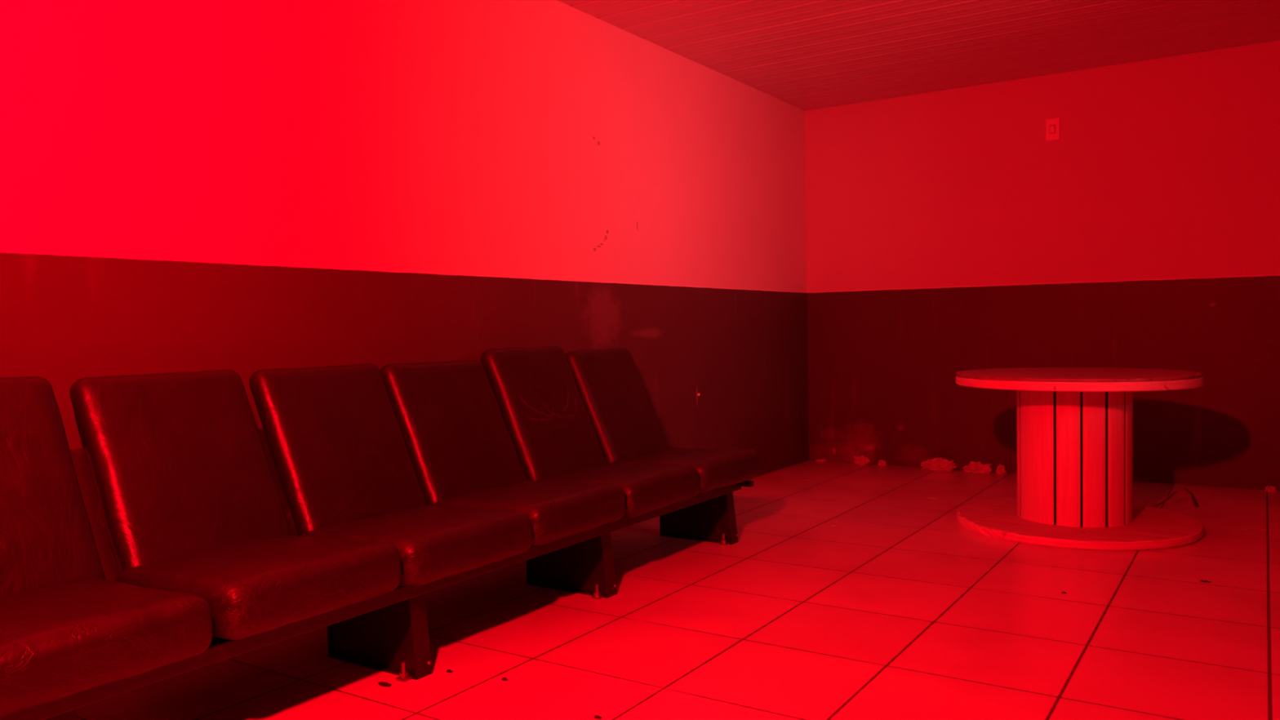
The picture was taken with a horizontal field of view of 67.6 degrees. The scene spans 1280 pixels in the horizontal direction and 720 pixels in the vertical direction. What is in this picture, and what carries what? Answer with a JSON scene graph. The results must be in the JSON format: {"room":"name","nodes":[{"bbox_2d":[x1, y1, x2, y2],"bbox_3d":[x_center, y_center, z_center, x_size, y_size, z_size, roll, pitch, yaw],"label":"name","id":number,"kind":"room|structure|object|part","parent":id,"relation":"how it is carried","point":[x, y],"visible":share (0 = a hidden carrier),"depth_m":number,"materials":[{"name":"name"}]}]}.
{"room":"waiting room","nodes":[
{"label":"waiting room","id":0,"kind":"room"},
{"bbox_2d":[0,0,808,639],"bbox_3d":[-1.179,-0.382,3.558,0.150,2.600,8.950,0,2,33],"label":"wall","id":1,"kind":"structure","parent":0,"point":[243,187],"depth_m":3.72,"materials":[{"name":"paint"}]},
{"bbox_2d":[76,460,1279,719],"bbox_3d":[1.189,0.989,2.074,5.750,0.120,8.950,0,2,33],"label":"floor","id":2,"kind":"structure","parent":0,"point":[846,591],"depth_m":3.16,"materials":[{"name":"tile"}]},
{"bbox_2d":[0,346,760,719],"bbox_3d":[-0.658,0.447,3.330,0.794,0.942,3.349,0,2,33],"label":"seating","id":3,"kind":"object","parent":2,"relation":"on","point":[180,522],"visible":1,"depth_m":2.83,"materials":[{"name":"leather"}]},
{"bbox_3d":[-1.620,0.333,2.277,0.100,0.620,0.542,-29,-14,31],"label":"backrest","id":4,"kind":"part","parent":3,"relation":"part of","materials":[{"name":"leather"}]},
{"bbox_2d":[0,578,213,718],"bbox_3d":[-1.317,0.612,2.093,0.537,0.156,0.539,-3,1,33],"label":"seat cushion","id":5,"kind":"object","parent":3,"relation":"on","point":[60,639],"depth_m":2.00,"materials":[{"name":"leather"}]},
{"bbox_3d":[-1.307,0.317,2.759,0.098,0.610,0.513,-30,-14,30],"label":"backrest","id":6,"kind":"part","parent":3,"relation":"part of","materials":[{"name":"leather"}]},
{"bbox_2d":[115,534,400,639],"bbox_3d":[-1.013,0.587,2.560,0.539,0.156,0.542,-3,1,33],"label":"seat cushion","id":7,"kind":"object","parent":3,"relation":"on","point":[253,585],"depth_m":2.43,"materials":[{"name":"leather"}]},
{"bbox_3d":[-1.000,0.297,3.220,0.098,0.603,0.518,-29,-14,31],"label":"backrest","id":8,"kind":"part","parent":3,"relation":"part of","materials":[{"name":"leather"}]},
{"bbox_3d":[-0.437,0.653,3.166,0.050,0.044,3.285,0,2,33],"label":"rail","id":9,"kind":"part","parent":3,"relation":"part of","materials":[{"name":"black paint"}]},
{"bbox_2d":[300,505,533,586],"bbox_3d":[-0.707,0.571,3.029,0.539,0.159,0.552,-3,1,33],"label":"seat cushion","id":10,"kind":"object","parent":3,"relation":"on","point":[435,544],"depth_m":2.91,"materials":[{"name":"leather"}]},
{"bbox_3d":[-0.703,0.279,3.677,0.101,0.601,0.530,-30,-14,31],"label":"backrest","id":11,"kind":"part","parent":3,"relation":"part of","materials":[{"name":"leather"}]},
{"bbox_2d":[431,480,626,545],"bbox_3d":[-0.405,0.543,3.494,0.539,0.158,0.552,-3,1,33],"label":"seat cushion","id":12,"kind":"object","parent":3,"relation":"on","point":[557,511],"depth_m":3.36,"materials":[{"name":"leather"}]},
{"bbox_3d":[-0.403,0.237,4.142,0.099,0.638,0.522,-29,-13,31],"label":"backrest","id":13,"kind":"part","parent":3,"relation":"part of","materials":[{"name":"leather"}]},
{"bbox_3d":[-0.101,0.229,4.602,0.100,0.616,0.512,-29,-14,31],"label":"backrest","id":14,"kind":"part","parent":3,"relation":"part of","materials":[{"name":"leather"}]},
{"bbox_2d":[537,462,699,517],"bbox_3d":[-0.101,0.527,3.955,0.534,0.155,0.549,-3,1,33],"label":"seat cushion","id":15,"kind":"object","parent":3,"relation":"on","point":[649,488],"depth_m":3.84,"materials":[{"name":"leather"}]},
{"bbox_2d":[608,447,760,493],"bbox_3d":[0.206,0.501,4.424,0.541,0.155,0.578,-3,1,33],"label":"seat cushion","id":16,"kind":"object","parent":3,"relation":"on","point":[718,469],"depth_m":4.30,"materials":[{"name":"leather"}]},
{"bbox_2d":[377,681,391,686],"bbox_3d":[-0.738,0.936,2.763,0.056,0.007,0.025,0,2,33],"label":"grit","id":17,"kind":"object","parent":2,"relation":"on","point":[381,683],"visible":1,"depth_m":2.76,"materials":[{"name":"grey"}]},
{"bbox_2d":[593,715,601,719],"bbox_3d":[-0.110,0.934,2.503,0.024,0.007,0.016,0,2,33],"label":"grit","id":18,"kind":"object","parent":2,"relation":"on","point":[597,717],"visible":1,"depth_m":2.50,"materials":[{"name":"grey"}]},
{"bbox_2d":[815,458,828,462],"bbox_3d":[1.346,0.743,7.093,0.105,0.020,0.054,0,2,33],"label":"chunk","id":19,"kind":"object","parent":2,"relation":"on","point":[818,460],"visible":1,"depth_m":7.08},
{"bbox_2d":[853,454,869,464],"bbox_3d":[1.603,0.722,6.919,0.126,0.066,0.056,0,2,33],"label":"chunk","id":20,"kind":"object","parent":2,"relation":"on","point":[858,460],"visible":1,"depth_m":6.90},
{"bbox_2d":[877,459,887,466],"bbox_3d":[1.734,0.734,6.843,0.073,0.042,0.048,0,2,33],"label":"chunk","id":21,"kind":"object","parent":2,"relation":"on","point":[881,463],"visible":1,"depth_m":6.83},
{"bbox_2d":[920,457,956,471],"bbox_3d":[2.058,0.714,6.596,0.247,0.088,0.085,0,2,33],"label":"chunk","id":22,"kind":"object","parent":2,"relation":"on","point":[935,464],"visible":1,"depth_m":6.57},
{"bbox_2d":[962,461,991,473],"bbox_3d":[2.274,0.721,6.454,0.202,0.076,0.091,0,2,33],"label":"chunk","id":23,"kind":"object","parent":2,"relation":"on","point":[973,467],"visible":1,"depth_m":6.42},
{"bbox_2d":[995,463,1006,474],"bbox_3d":[2.411,0.727,6.387,0.068,0.065,0.053,0,2,33],"label":"chunk","id":24,"kind":"object","parent":2,"relation":"on","point":[1000,468],"visible":1,"depth_m":6.38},
{"bbox_2d":[955,367,1203,551],"bbox_3d":[2.145,0.441,4.729,1.106,0.760,1.108,0,2,33],"label":"table","id":25,"kind":"object","parent":2,"relation":"on","point":[1074,425],"visible":1,"depth_m":4.50,"materials":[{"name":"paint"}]},
{"bbox_2d":[1152,488,1199,507],"bbox_3d":[2.816,0.746,5.116,0.373,0.096,0.056,-1,2,-12],"label":"strap","id":26,"kind":"object","parent":2,"relation":"on","point":[1190,494],"visible":0.84,"depth_m":5.14,"materials":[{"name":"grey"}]},
{"bbox_2d":[1264,485,1277,492],"bbox_3d":[3.669,0.749,5.563,0.065,0.033,0.047,0,2,33],"label":"chunk","id":27,"kind":"object","parent":2,"relation":"on","point":[1269,489],"visible":1,"depth_m":5.55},
{"bbox_2d":[557,0,1279,111],"bbox_3d":[1.141,-1.719,1.980,5.750,0.100,8.950,0,2,33],"label":"ceiling","id":28,"kind":"structure","parent":0,"point":[805,55],"depth_m":5.29,"materials":[{"name":"paint"}]},
{"bbox_2d":[804,40,1279,491],"bbox_3d":[3.633,-0.538,5.667,5.600,2.600,0.150,0,2,33],"label":"wall","id":29,"kind":"structure","parent":0,"point":[946,235],"depth_m":6.19,"materials":[{"name":"paint"}]},
{"bbox_2d":[1045,117,1059,141],"bbox_3d":[2.658,-1.486,6.159,0.082,0.140,0.020,0,2,33],"label":"switch plate","id":30,"kind":"object","parent":29,"relation":"attached to","point":[1052,125],"visible":1,"depth_m":6.16,"materials":[{"name":"white plastic"}]},
{"bbox_3d":[2.658,-1.486,6.158,0.036,0.056,0.004,0,2,33],"label":"frame","id":31,"kind":"part","parent":30,"relation":"part of","materials":[{"name":"grey plastic"}]}
]}

